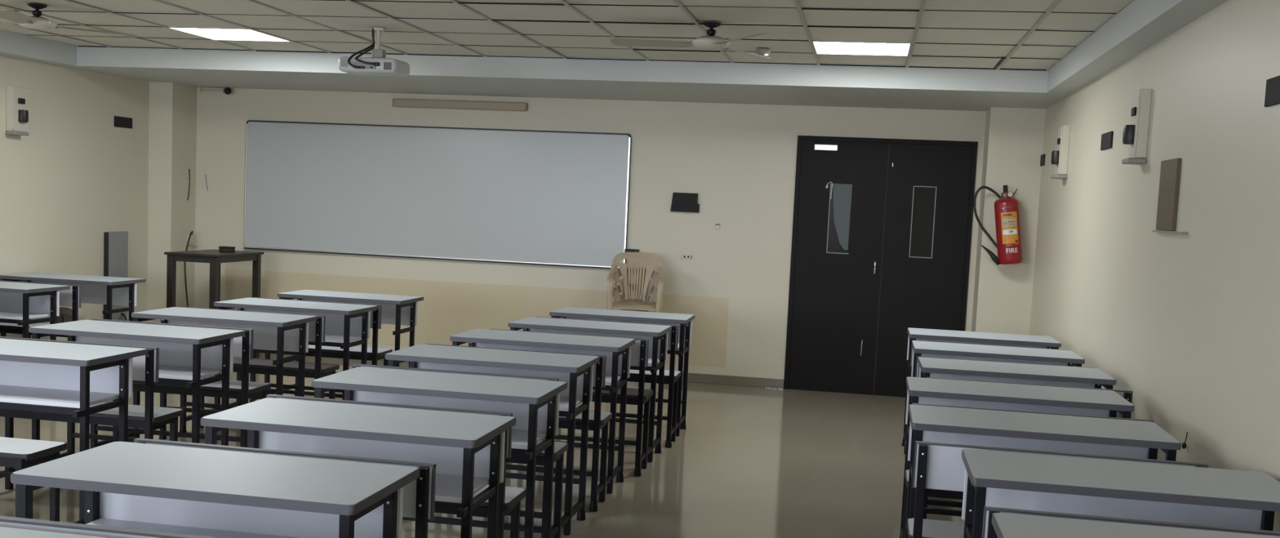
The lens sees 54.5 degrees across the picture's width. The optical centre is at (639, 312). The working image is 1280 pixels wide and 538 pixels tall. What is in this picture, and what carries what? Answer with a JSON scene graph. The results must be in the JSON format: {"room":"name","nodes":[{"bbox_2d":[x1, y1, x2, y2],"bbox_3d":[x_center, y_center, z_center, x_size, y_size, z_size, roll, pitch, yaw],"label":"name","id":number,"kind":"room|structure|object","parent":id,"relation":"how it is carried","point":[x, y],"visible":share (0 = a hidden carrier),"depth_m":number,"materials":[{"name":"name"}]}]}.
{"room":"classroom","nodes":[
{"label":"classroom","id":0,"kind":"room"},
{"bbox_2d":[0,54,196,341],"bbox_3d":[-5.429,-0.484,4.954,0.423,2.800,13.420,4,5,10],"label":"wall","id":1,"kind":"structure","parent":0,"point":[77,176],"depth_m":10.18,"materials":[{"name":"beige paint"}]},
{"bbox_2d":[5,85,29,136],"bbox_3d":[-4.573,-1.485,9.163,0.095,0.351,0.200,4,5,10],"label":"box","id":2,"kind":"object","parent":1,"relation":"attached to","point":[17,98],"visible":1,"depth_m":9.13,"materials":[{"name":"beige plastic"}]},
{"bbox_2d":[5,131,29,136],"bbox_3d":[-4.589,-1.321,9.159,0.085,0.024,0.160,4,5,10],"label":"tray","id":3,"kind":"object","parent":2,"relation":"on","point":[16,133],"depth_m":9.12,"materials":[{"name":"grey plastic"}]},
{"bbox_2d":[114,115,132,128],"bbox_3d":[-4.367,-1.608,10.502,0.012,0.088,0.250,4,5,10],"label":"wall plate","id":4,"kind":"object","parent":1,"relation":"attached to","point":[119,122],"visible":1,"depth_m":10.49,"materials":[{"name":"black plastic"}]},
{"bbox_2d":[186,168,190,199],"bbox_3d":[-4.052,-1.150,11.159,0.009,0.282,0.039,4,5,10],"label":"wire","id":5,"kind":"object","parent":1,"relation":"attached to","point":[188,169],"visible":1,"depth_m":11.16,"materials":[{"name":"black rubber"}]},
{"bbox_2d":[184,231,193,306],"bbox_3d":[-4.062,-0.206,11.175,0.049,1.057,0.208,2,5,-10],"label":"power cord","id":6,"kind":"object","parent":1,"relation":"attached to","point":[192,232],"visible":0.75,"depth_m":11.08,"materials":[{"name":"black rubber"}]},
{"bbox_2d":[186,234,196,244],"bbox_3d":[-4.045,-0.663,11.232,0.055,0.092,0.110,4,5,10],"label":"wall outlet","id":7,"kind":"object","parent":1,"relation":"attached to","point":[191,242],"visible":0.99,"depth_m":11.23,"materials":[{"name":"beige plastic"}]},
{"bbox_2d":[0,352,964,537],"bbox_3d":[-1.805,1.096,4.410,7.927,0.120,13.420,4,5,10],"label":"floor","id":8,"kind":"structure","parent":0,"point":[747,461],"depth_m":7.07,"materials":[{"name":"beige tile"}]},
{"bbox_2d":[0,281,70,340],"bbox_3d":[-4.424,0.200,8.184,0.910,0.762,0.840,4,5,11],"label":"school desk","id":9,"kind":"object","parent":8,"relation":"on","point":[20,302],"visible":0.63,"depth_m":8.34,"materials":[{"name":"grey laminate"}]},
{"bbox_2d":[0,310,50,319],"bbox_3d":[-4.389,0.003,8.306,0.824,0.016,0.289,4,5,11],"label":"shelf","id":10,"kind":"object","parent":9,"relation":"attached to","point":[4,314],"depth_m":8.27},
{"bbox_2d":[0,526,110,537],"bbox_3d":[-1.284,0.871,2.209,0.910,0.762,0.840,4,5,10],"label":"school desk","id":11,"kind":"object","parent":8,"relation":"on","point":[5,532],"visible":1,"depth_m":2.57,"materials":[{"name":"grey laminate"}]},
{"bbox_2d":[0,272,146,338],"bbox_3d":[-4.259,0.130,9.066,0.910,0.762,0.840,3,5,10],"label":"school desk","id":12,"kind":"object","parent":8,"relation":"on","point":[87,289],"visible":0.51,"depth_m":9.10,"materials":[{"name":"grey laminate"}]},
{"bbox_2d":[49,306,84,324],"bbox_3d":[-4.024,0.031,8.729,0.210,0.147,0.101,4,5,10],"label":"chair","id":13,"kind":"object","parent":12,"relation":"on","point":[65,313],"visible":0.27,"depth_m":8.69,"materials":[{"name":"beige plastic"}]},
{"bbox_2d":[0,337,147,524],"bbox_3d":[-2.703,0.544,5.179,0.910,0.762,0.840,3,5,10],"label":"school desk","id":14,"kind":"object","parent":8,"relation":"on","point":[58,377],"visible":0.88,"depth_m":5.25,"materials":[{"name":"grey laminate"}]},
{"bbox_2d":[0,384,119,405],"bbox_3d":[-2.670,0.347,5.302,0.824,0.016,0.289,3,5,10],"label":"shelf","id":15,"kind":"object","parent":14,"relation":"attached to","point":[10,394],"depth_m":5.28,"materials":[{"name":"white laminate"}]},
{"bbox_2d":[103,231,128,320],"bbox_3d":[-4.439,-0.157,10.524,0.036,1.060,0.292,4,5,10],"label":"panel","id":16,"kind":"object","parent":8,"relation":"on","point":[115,242],"visible":0.41,"depth_m":10.47,"materials":[{"name":"grey"}]},
{"bbox_2d":[118,311,127,320],"bbox_3d":[-4.403,0.171,10.588,0.056,0.381,0.076,4,5,10],"label":"socket","id":17,"kind":"object","parent":16,"relation":"attached to","point":[121,314],"visible":0.45,"depth_m":10.56,"materials":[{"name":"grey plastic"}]},
{"bbox_2d":[0,320,244,489],"bbox_3d":[-2.547,0.475,6.033,0.910,0.762,0.840,4,5,10],"label":"school desk","id":18,"kind":"object","parent":8,"relation":"on","point":[176,354],"visible":0.61,"depth_m":6.01,"materials":[{"name":"grey laminate"}]},
{"bbox_2d":[159,364,222,377],"bbox_3d":[-2.513,0.278,6.155,0.824,0.016,0.289,4,5,10],"label":"shelf","id":19,"kind":"object","parent":18,"relation":"attached to","point":[165,371],"depth_m":6.12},
{"bbox_2d":[90,306,317,448],"bbox_3d":[-2.403,0.405,6.908,0.910,0.762,0.840,3,5,10],"label":"school desk","id":20,"kind":"object","parent":8,"relation":"on","point":[280,332],"visible":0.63,"depth_m":6.85,"materials":[{"name":"grey laminate"}]},
{"bbox_2d":[0,440,419,537],"bbox_3d":[-1.132,0.802,3.063,0.910,0.762,0.840,4,5,10],"label":"school desk","id":21,"kind":"object","parent":8,"relation":"on","point":[132,490],"visible":0.99,"depth_m":3.23,"materials":[{"name":"grey laminate"}]},
{"bbox_2d":[86,518,298,537],"bbox_3d":[-1.097,0.605,3.186,0.824,0.016,0.289,4,5,10],"label":"shelf","id":22,"kind":"object","parent":21,"relation":"attached to","point":[180,526],"depth_m":3.33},
{"bbox_2d":[164,248,263,357],"bbox_3d":[-3.600,-0.051,10.521,0.470,0.925,0.800,4,5,10],"label":"side table","id":23,"kind":"object","parent":8,"relation":"on","point":[215,257],"visible":0.61,"depth_m":10.17,"materials":[{"name":"brown wood"}]},
{"bbox_2d":[218,245,235,252],"bbox_3d":[-3.518,-0.541,10.584,0.114,0.046,0.084,4,5,10],"label":"wooden box","id":24,"kind":"object","parent":23,"relation":"on","point":[223,249],"visible":1,"depth_m":10.55,"materials":[{"name":"brown wood"}]},
{"bbox_2d":[179,297,377,432],"bbox_3d":[-2.232,0.339,7.738,0.910,0.762,0.840,4,5,10],"label":"school desk","id":25,"kind":"object","parent":8,"relation":"on","point":[337,324],"visible":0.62,"depth_m":7.68,"materials":[{"name":"grey laminate"}]},
{"bbox_2d":[324,333,361,341],"bbox_3d":[-2.197,0.142,7.861,0.824,0.016,0.289,4,5,10],"label":"shelf","id":26,"kind":"object","parent":25,"relation":"attached to","point":[328,336],"depth_m":7.81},
{"bbox_2d":[133,397,515,537],"bbox_3d":[-0.957,0.736,3.903,0.910,0.762,0.840,4,5,10],"label":"school desk","id":27,"kind":"object","parent":8,"relation":"on","point":[456,455],"visible":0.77,"depth_m":3.99,"materials":[{"name":"grey laminate"}]},
{"bbox_2d":[435,473,488,497],"bbox_3d":[-0.922,0.539,4.025,0.824,0.016,0.289,4,5,10],"label":"shelf","id":28,"kind":"object","parent":27,"relation":"attached to","point":[446,485],"depth_m":3.99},
{"bbox_2d":[249,289,423,402],"bbox_3d":[-2.084,0.270,8.593,0.910,0.762,0.840,4,5,10],"label":"school desk","id":29,"kind":"object","parent":8,"relation":"on","point":[397,310],"visible":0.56,"depth_m":8.50,"materials":[{"name":"grey laminate"}]},
{"bbox_2d":[266,366,567,537],"bbox_3d":[-0.833,0.666,4.762,0.910,0.762,0.840,4,5,10],"label":"school desk","id":30,"kind":"object","parent":8,"relation":"on","point":[534,403],"visible":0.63,"depth_m":4.84,"materials":[{"name":"grey laminate"}]},
{"bbox_2d":[511,428,546,444],"bbox_3d":[-0.799,0.469,4.884,0.824,0.016,0.289,4,5,10],"label":"shelf","id":31,"kind":"object","parent":30,"relation":"attached to","point":[519,436],"depth_m":4.85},
{"bbox_2d":[352,343,599,537],"bbox_3d":[-0.731,0.592,5.645,0.910,0.762,0.840,4,5,10],"label":"school desk","id":32,"kind":"object","parent":8,"relation":"on","point":[576,370],"visible":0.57,"depth_m":5.67,"materials":[{"name":"grey laminate"}]},
{"bbox_2d":[559,395,582,407],"bbox_3d":[-0.696,0.395,5.767,0.824,0.016,0.289,4,5,10],"label":"shelf","id":33,"kind":"object","parent":32,"relation":"attached to","point":[563,400],"depth_m":5.72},
{"bbox_2d":[426,328,635,511],"bbox_3d":[-0.560,0.527,6.475,0.910,0.762,0.840,3,5,10],"label":"school desk","id":34,"kind":"object","parent":8,"relation":"on","point":[613,365],"visible":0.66,"depth_m":6.41,"materials":[{"name":"grey laminate"}]},
{"bbox_2d":[604,373,621,382],"bbox_3d":[-0.527,0.329,6.598,0.824,0.016,0.289,3,5,10],"label":"shelf","id":35,"kind":"object","parent":34,"relation":"attached to","point":[608,376],"depth_m":6.52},
{"bbox_2d":[491,316,671,476],"bbox_3d":[-0.344,0.464,7.297,0.910,0.762,0.840,4,5,10],"label":"school desk","id":36,"kind":"object","parent":8,"relation":"on","point":[650,347],"visible":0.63,"depth_m":7.22,"materials":[{"name":"grey laminate"}]},
{"bbox_2d":[648,356,659,363],"bbox_3d":[-0.310,0.267,7.420,0.824,0.016,0.289,4,5,10],"label":"shelf","id":37,"kind":"object","parent":36,"relation":"attached to","point":[650,358],"depth_m":7.34,"materials":[{"name":"white laminate"}]},
{"bbox_2d":[537,306,694,448],"bbox_3d":[-0.161,0.398,8.135,0.910,0.762,0.840,3,5,10],"label":"school desk","id":38,"kind":"object","parent":8,"relation":"on","point":[680,335],"visible":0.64,"depth_m":8.06,"materials":[{"name":"grey laminate"}]},
{"bbox_2d":[612,284,662,391],"bbox_3d":[-0.051,0.192,10.170,0.462,0.826,0.480,3,5,0],"label":"plastic chair","id":39,"kind":"object","parent":8,"relation":"on","point":[617,290],"visible":0.15,"depth_m":10.34,"materials":[{"name":"beige plastic"}]},
{"bbox_2d":[606,267,663,363],"bbox_3d":[-0.048,0.061,10.146,0.462,0.826,0.480,3,5,0],"label":"plastic chair","id":40,"kind":"object","parent":39,"relation":"on","point":[617,274],"visible":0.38,"depth_m":10.32,"materials":[{"name":"beige plastic"}]},
{"bbox_2d":[606,252,664,312],"bbox_3d":[-0.044,-0.071,10.123,0.462,0.826,0.480,3,5,0],"label":"plastic chair","id":41,"kind":"object","parent":40,"relation":"on","point":[619,304],"visible":0.89,"depth_m":10.29,"materials":[{"name":"beige plastic"}]},
{"bbox_2d":[902,327,1068,459],"bbox_3d":[2.118,0.537,7.735,0.910,0.762,0.840,4,5,10],"label":"school desk","id":42,"kind":"object","parent":8,"relation":"on","point":[914,334],"visible":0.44,"depth_m":7.81,"materials":[{"name":"grey laminate"}]},
{"bbox_2d":[911,340,1095,377],"bbox_3d":[1.963,0.604,6.902,0.910,0.762,0.840,4,5,10],"label":"school desk","id":43,"kind":"object","parent":8,"relation":"on","point":[920,348],"visible":0.3,"depth_m":6.97,"materials":[{"name":"grey laminate"}]},
{"bbox_2d":[917,356,1133,519],"bbox_3d":[1.817,0.671,6.068,0.910,0.762,0.840,3,5,10],"label":"school desk","id":44,"kind":"object","parent":8,"relation":"on","point":[929,367],"visible":0.34,"depth_m":6.12,"materials":[{"name":"grey laminate"}]},
{"bbox_2d":[899,376,1154,537],"bbox_3d":[1.577,0.732,5.250,0.910,0.762,0.840,4,5,10],"label":"school desk","id":45,"kind":"object","parent":8,"relation":"on","point":[1052,400],"visible":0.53,"depth_m":5.36,"materials":[{"name":"grey laminate"}]},
{"bbox_2d":[905,404,1208,537],"bbox_3d":[1.407,0.798,4.419,0.910,0.762,0.840,4,5,11],"label":"school desk","id":46,"kind":"object","parent":8,"relation":"on","point":[938,435],"visible":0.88,"depth_m":4.43,"materials":[{"name":"grey laminate"}]},
{"bbox_2d":[961,448,1279,537],"bbox_3d":[1.386,0.875,3.532,0.910,0.762,0.840,4,5,10],"label":"school desk","id":47,"kind":"object","parent":8,"relation":"on","point":[1191,497],"visible":0.89,"depth_m":3.69,"materials":[{"name":"grey laminate"}]},
{"bbox_2d":[991,512,1279,537],"bbox_3d":[1.247,0.943,2.691,0.910,0.762,0.840,3,5,10],"label":"school desk","id":48,"kind":"object","parent":8,"relation":"on","point":[1005,525],"visible":1,"depth_m":3.02,"materials":[{"name":"grey laminate"}]},
{"bbox_2d":[0,0,1133,71],"bbox_3d":[-1.838,-1.485,3.345,7.727,0.198,11.526,4,5,10],"label":"ceiling","id":49,"kind":"structure","parent":0,"point":[1035,35],"depth_m":7.27,"materials":[{"name":"tile"}]},
{"bbox_2d":[0,3,137,36],"bbox_3d":[-3.687,-1.763,7.426,0.881,0.141,1.011,5,6,24],"label":"ceiling fan","id":50,"kind":"object","parent":49,"relation":"hanging from","point":[20,21],"visible":1,"depth_m":7.34,"materials":[{"name":"beige plastic"}]},
{"bbox_2d":[166,26,290,41],"bbox_3d":[-2.761,-1.885,8.394,0.594,0.020,0.594,4,5,10],"label":"recessed light","id":51,"kind":"object","parent":49,"relation":"in","point":[210,33],"visible":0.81,"depth_m":8.36,"materials":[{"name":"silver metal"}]},
{"bbox_2d":[338,27,409,76],"bbox_3d":[-1.655,-1.627,7.727,0.375,0.283,0.335,4,5,10],"label":"projector","id":52,"kind":"object","parent":49,"relation":"hanging from","point":[378,64],"visible":1,"depth_m":7.65,"materials":[{"name":"grey plastic"}]},
{"bbox_2d":[340,59,348,66],"bbox_3d":[-1.818,-1.534,7.646,0.050,0.044,0.008,4,5,10],"label":"vent grille","id":53,"kind":"object","parent":52,"relation":"attached to","point":[344,63],"depth_m":7.64,"materials":[{"name":"grey plastic"}]},
{"bbox_2d":[383,62,391,70],"bbox_3d":[-1.543,-1.508,7.597,0.050,0.044,0.008,4,5,10],"label":"vent grille","id":54,"kind":"object","parent":52,"relation":"attached to","point":[387,65],"depth_m":7.59,"materials":[{"name":"grey plastic"}]},
{"bbox_2d":[610,22,769,58],"bbox_3d":[0.276,-1.536,6.898,0.881,0.141,1.011,3,5,7],"label":"ceiling fan","id":55,"kind":"object","parent":49,"relation":"hanging from","point":[711,42],"visible":1,"depth_m":6.87,"materials":[{"name":"beige plastic"}]},
{"bbox_2d":[756,48,770,55],"bbox_3d":[0.786,-1.654,7.904,0.090,0.038,0.090,4,5,10],"label":"smoke detector","id":56,"kind":"object","parent":49,"relation":"attached to","point":[760,51],"visible":0.99,"depth_m":7.87,"materials":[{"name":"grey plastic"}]},
{"bbox_2d":[810,40,912,56],"bbox_3d":[1.365,-1.632,7.651,0.594,0.020,0.594,4,5,10],"label":"recessed light","id":57,"kind":"object","parent":49,"relation":"in","point":[820,46],"visible":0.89,"depth_m":7.61,"materials":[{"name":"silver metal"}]},
{"bbox_2d":[194,87,986,379],"bbox_3d":[-0.545,-0.776,10.770,7.927,2.800,0.200,4,5,10],"label":"wall","id":58,"kind":"structure","parent":0,"point":[740,160],"depth_m":10.51,"materials":[{"name":"beige paint"}]},
{"bbox_2d":[199,88,224,93],"bbox_3d":[-3.840,-1.994,11.154,0.250,0.042,0.050,4,5,10],"label":"tube light","id":59,"kind":"object","parent":58,"relation":"attached to","point":[213,90],"visible":1,"depth_m":11.14,"materials":[{"name":"beige plastic"}]},
{"bbox_2d":[223,87,235,95],"bbox_3d":[-3.673,-1.977,11.099,0.070,0.070,0.101,4,5,10],"label":"security camera","id":60,"kind":"object","parent":58,"relation":"attached to","point":[231,91],"visible":1,"depth_m":11.07,"materials":[{"name":"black plastic"}]},
{"bbox_2d":[243,120,631,269],"bbox_3d":[-1.825,-1.045,10.862,3.514,1.152,0.039,4,5,10],"label":"whiteboard","id":61,"kind":"object","parent":58,"relation":"attached to","point":[522,197],"visible":0.95,"depth_m":10.85,"materials":[{"name":"ceramic"}]},
{"bbox_2d":[392,98,528,111],"bbox_3d":[-1.563,-1.798,10.754,1.212,0.075,0.040,4,5,10],"label":"case","id":62,"kind":"object","parent":58,"relation":"attached to","point":[399,103],"visible":1,"depth_m":10.73,"materials":[{"name":"beige"}]},
{"bbox_2d":[225,268,728,367],"bbox_3d":[-1.521,0.032,10.912,4.597,0.592,0.004,4,5,10],"label":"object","id":63,"kind":"structure","parent":58,"relation":"attached to","point":[446,309],"depth_m":10.90,"materials":[{"name":"beige paint"}]},
{"bbox_2d":[379,358,784,388],"bbox_3d":[-1.444,0.437,10.927,5.405,0.078,0.008,4,5,10],"label":"baseboard","id":64,"kind":"structure","parent":58,"relation":"attached to","point":[692,377],"depth_m":10.52,"materials":[{"name":"brown tile"}]},
{"bbox_2d":[624,248,639,252],"bbox_3d":[-0.071,-0.524,10.581,0.120,0.035,0.038,4,5,10],"label":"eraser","id":65,"kind":"object","parent":58,"relation":"attached to","point":[625,250],"visible":0.67,"depth_m":10.56,"materials":[{"name":"black"}]},
{"bbox_2d":[670,192,699,213],"bbox_3d":[0.381,-0.928,10.469,0.240,0.160,0.030,4,5,10],"label":"wall monitor","id":66,"kind":"object","parent":58,"relation":"attached to","point":[681,202],"visible":1,"depth_m":10.46,"materials":[{"name":"black plastic"}]},
{"bbox_2d":[680,254,692,258],"bbox_3d":[0.390,-0.475,10.514,0.104,0.034,0.010,4,5,10],"label":"wall socket","id":67,"kind":"object","parent":58,"relation":"attached to","point":[682,256],"visible":1,"depth_m":10.51,"materials":[{"name":"beige plastic"}]},
{"bbox_2d":[715,223,719,229],"bbox_3d":[0.652,-0.723,10.444,0.042,0.050,0.014,4,5,10],"label":"light switch","id":68,"kind":"object","parent":58,"relation":"attached to","point":[717,225],"visible":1,"depth_m":10.44,"materials":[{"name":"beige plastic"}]},
{"bbox_2d":[783,135,977,396],"bbox_3d":[1.969,-0.371,10.255,1.441,2.112,0.162,4,5,10],"label":"door","id":69,"kind":"structure","parent":58,"relation":"in","point":[841,188],"depth_m":10.23,"materials":[{"name":"black laminate"}]},
{"bbox_2d":[971,0,1279,531],"bbox_3d":[1.853,-0.037,3.643,0.607,2.800,13.420,4,5,10],"label":"wall","id":70,"kind":"structure","parent":0,"point":[1188,324],"depth_m":5.35,"materials":[{"name":"beige paint"}]},
{"bbox_2d":[0,0,1228,111],"bbox_3d":[-1.686,-1.505,4.180,7.727,0.393,13.220,4,5,10],"label":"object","id":71,"kind":"structure","parent":70,"relation":"attached to","point":[1140,24],"depth_m":9.02,"materials":[{"name":"white paint"}]},
{"bbox_2d":[973,185,1022,265],"bbox_3d":[2.750,-0.673,9.545,0.394,0.615,0.218,4,5,10],"label":"fire extinguisher","id":72,"kind":"object","parent":70,"relation":"attached to","point":[1008,245],"visible":1,"depth_m":9.46,"materials":[{"name":"red metal"}]},
{"bbox_2d":[1002,217,1016,226],"bbox_3d":[2.804,-0.684,9.433,0.102,0.060,0.018,-4,4,11],"label":"label","id":73,"kind":"object","parent":72,"relation":"on","point":[1006,222],"depth_m":9.43,"materials":[{"name":"beige paper"}]},
{"bbox_2d":[1040,154,1045,166],"bbox_3d":[3.073,-1.164,9.489,0.012,0.085,0.200,4,5,10],"label":"wall plate","id":74,"kind":"object","parent":70,"relation":"attached to","point":[1042,157],"visible":1,"depth_m":9.43,"materials":[{"name":"black plastic"}]},
{"bbox_2d":[1050,125,1071,178],"bbox_3d":[2.822,-1.077,8.359,0.095,0.351,0.200,4,5,10],"label":"box","id":75,"kind":"object","parent":70,"relation":"attached to","point":[1060,157],"visible":1,"depth_m":8.27,"materials":[{"name":"beige plastic"}]},
{"bbox_2d":[1050,174,1066,178],"bbox_3d":[2.816,-0.913,8.352,0.085,0.024,0.160,4,5,10],"label":"tray","id":76,"kind":"object","parent":75,"relation":"on","point":[1054,176],"depth_m":8.28,"materials":[{"name":"grey plastic"}]},
{"bbox_2d":[1100,131,1113,150],"bbox_3d":[2.596,-0.955,6.911,0.012,0.090,0.290,4,5,10],"label":"wall plate","id":77,"kind":"object","parent":70,"relation":"attached to","point":[1106,138],"visible":1,"depth_m":6.88,"materials":[{"name":"black plastic"}]},
{"bbox_2d":[1121,88,1151,164],"bbox_3d":[2.384,-0.893,5.986,0.095,0.351,0.200,4,5,10],"label":"box","id":78,"kind":"object","parent":70,"relation":"attached to","point":[1135,135],"visible":1,"depth_m":5.90,"materials":[{"name":"beige plastic"}]},
{"bbox_2d":[1121,157,1146,164],"bbox_3d":[2.378,-0.728,5.980,0.085,0.024,0.160,4,5,10],"label":"tray","id":79,"kind":"object","parent":78,"relation":"on","point":[1132,161],"depth_m":5.91,"materials":[{"name":"grey plastic"}]},
{"bbox_2d":[1151,158,1188,234],"bbox_3d":[2.274,-0.499,5.308,0.024,0.316,0.550,4,5,10],"label":"notice board","id":80,"kind":"object","parent":70,"relation":"attached to","point":[1170,173],"visible":1,"depth_m":5.34,"materials":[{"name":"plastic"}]},
{"bbox_2d":[1181,431,1187,448],"bbox_3d":[2.133,0.499,4.868,0.017,0.068,0.017,-1,6,-35],"label":"wall hook","id":81,"kind":"object","parent":70,"relation":"attached to","point":[1184,444],"visible":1,"depth_m":4.87,"materials":[{"name":"black metal"}]},
{"bbox_2d":[1264,75,1279,106],"bbox_3d":[2.054,-0.716,3.980,0.012,0.090,0.290,4,5,10],"label":"wall plate","id":82,"kind":"object","parent":70,"relation":"attached to","point":[1272,91],"visible":1,"depth_m":4.05,"materials":[{"name":"black plastic"}]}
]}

